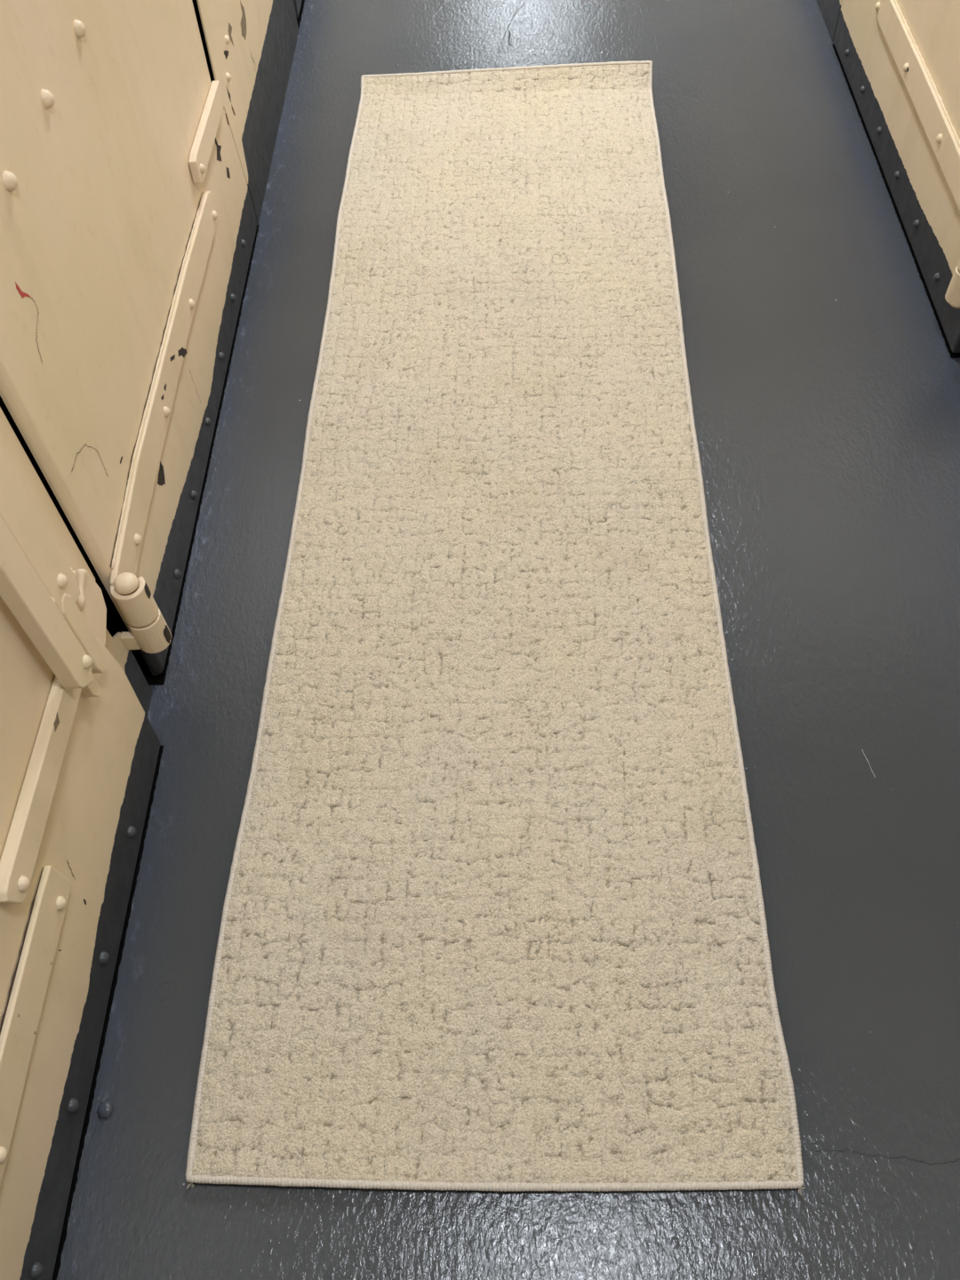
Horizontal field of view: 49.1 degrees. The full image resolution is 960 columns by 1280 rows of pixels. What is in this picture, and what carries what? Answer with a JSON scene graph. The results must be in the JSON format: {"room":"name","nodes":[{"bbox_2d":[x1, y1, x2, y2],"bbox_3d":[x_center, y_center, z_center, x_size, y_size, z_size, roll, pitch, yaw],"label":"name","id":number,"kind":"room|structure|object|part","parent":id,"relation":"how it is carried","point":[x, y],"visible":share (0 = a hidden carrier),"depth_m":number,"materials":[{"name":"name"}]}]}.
{"room":"ship interior","nodes":[
{"label":"ship interior","id":0,"kind":"room"},
{"bbox_2d":[0,0,214,637],"bbox_3d":[-0.756,-3.754,2.838,0.240,2.500,14.600,-1,55,2],"label":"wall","id":1,"kind":"structure","parent":0,"point":[115,623],"depth_m":1.63,"materials":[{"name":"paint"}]},
{"bbox_3d":[-0.572,-6.597,4.810,0.063,2.500,7.680,-1,55,2],"label":"wall plate","id":2,"kind":"object","parent":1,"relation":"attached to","visible":0},
{"bbox_2d":[293,0,302,17],"bbox_3d":[-0.553,-2.823,2.416,0.012,2.088,1.210,-1,55,2],"label":"door","id":3,"kind":"structure","parent":2,"relation":"attached to","point":[297,3],"depth_m":2.92,"materials":[{"name":"beige metal"}]},
{"bbox_2d":[56,0,959,1279],"bbox_3d":[0.228,-3.027,3.875,2.300,0.127,14.600,-1,55,2],"label":"floor","id":4,"kind":"structure","parent":0,"point":[824,380],"depth_m":1.67,"materials":[{"name":"grey paint"}]},
{"bbox_2d":[0,407,171,716],"bbox_3d":[-0.546,-0.570,0.608,0.070,2.500,0.227,-1,55,2],"label":"post","id":5,"kind":"object","parent":4,"relation":"on","point":[154,637],"visible":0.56,"depth_m":1.38,"materials":[{"name":"beige metal"}]},
{"bbox_2d":[0,447,159,1279],"bbox_3d":[-0.534,0.290,0.246,0.094,2.089,1.802,-1,55,2],"label":"wall","id":6,"kind":"structure","parent":5,"relation":"attached to","point":[79,749],"depth_m":1.20,"materials":[{"name":"beige metal"}]},
{"bbox_3d":[-0.519,-0.037,1.371,0.031,0.113,0.081,-1,55,2],"label":"keeper plate","id":7,"kind":"part","parent":5,"relation":"part of","materials":[{"name":"beige metal"}]},
{"bbox_2d":[0,0,257,675],"bbox_3d":[-0.533,-1.029,1.166,0.065,2.090,1.262,-1,55,2],"label":"door","id":8,"kind":"structure","parent":5,"relation":"attached to","point":[128,221],"depth_m":1.52,"materials":[{"name":"beige metal"}]},
{"bbox_2d":[51,745,163,1279],"bbox_3d":[-0.543,0.898,1.109,0.107,0.001,1.790,-1,55,2],"label":"door slot","id":9,"kind":"structure","parent":4,"relation":"on","point":[63,1236],"depth_m":1.38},
{"bbox_2d":[124,224,259,685],"bbox_3d":[-0.547,-0.436,2.038,0.087,0.001,1.239,-1,55,2],"label":"baseboard","id":10,"kind":"structure","parent":4,"relation":"on","point":[159,679],"depth_m":1.85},
{"bbox_2d":[196,0,298,224],"bbox_3d":[-0.554,-2.008,1.611,0.012,2.500,0.957,-1,55,2],"label":"wall","id":11,"kind":"structure","parent":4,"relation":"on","point":[251,44],"depth_m":2.37,"materials":[{"name":"beige metal"}]},
{"bbox_2d":[296,0,304,28],"bbox_3d":[-0.541,-2.203,3.270,0.083,0.001,1.250,-1,55,2],"label":"door slot","id":12,"kind":"structure","parent":4,"relation":"on","point":[299,19],"depth_m":2.96,"materials":[{"name":"black"}]},
{"bbox_2d":[185,60,805,1195],"bbox_3d":[0.035,-0.406,1.953,0.788,0.056,2.566,-1,55,2],"label":"runner rug","id":13,"kind":"object","parent":4,"relation":"on","point":[493,918],"visible":1,"depth_m":1.59,"materials":[{"name":"beige carpet"}]},
{"bbox_2d":[832,44,959,358],"bbox_3d":[0.956,-1.053,2.392,0.080,0.001,1.230,-1,55,2],"label":"baseboard","id":14,"kind":"structure","parent":4,"relation":"on","point":[952,355],"depth_m":2.30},
{"bbox_2d":[944,265,959,307],"bbox_3d":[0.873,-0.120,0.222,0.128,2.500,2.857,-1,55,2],"label":"post","id":15,"kind":"object","parent":4,"relation":"on","point":[952,296],"visible":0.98,"depth_m":1.92,"materials":[{"name":"beige metal"}]},
{"bbox_2d":[833,0,959,352],"bbox_3d":[0.871,-1.647,1.525,0.093,2.091,1.238,-1,55,2],"label":"door","id":16,"kind":"structure","parent":15,"relation":"attached to","point":[900,59],"depth_m":2.17,"materials":[{"name":"beige metal"}]},
{"bbox_3d":[1.067,-3.793,2.772,0.210,2.500,14.600,-1,55,2],"label":"wall","id":17,"kind":"structure","parent":0,"visible":0},
{"bbox_2d":[816,0,842,41],"bbox_3d":[0.925,-6.030,4.338,0.075,2.500,9.138,-1,55,2],"label":"wall plate","id":18,"kind":"object","parent":17,"relation":"attached to","point":[830,10],"visible":0.46,"depth_m":2.76,"materials":[{"name":"metal"}]}
]}

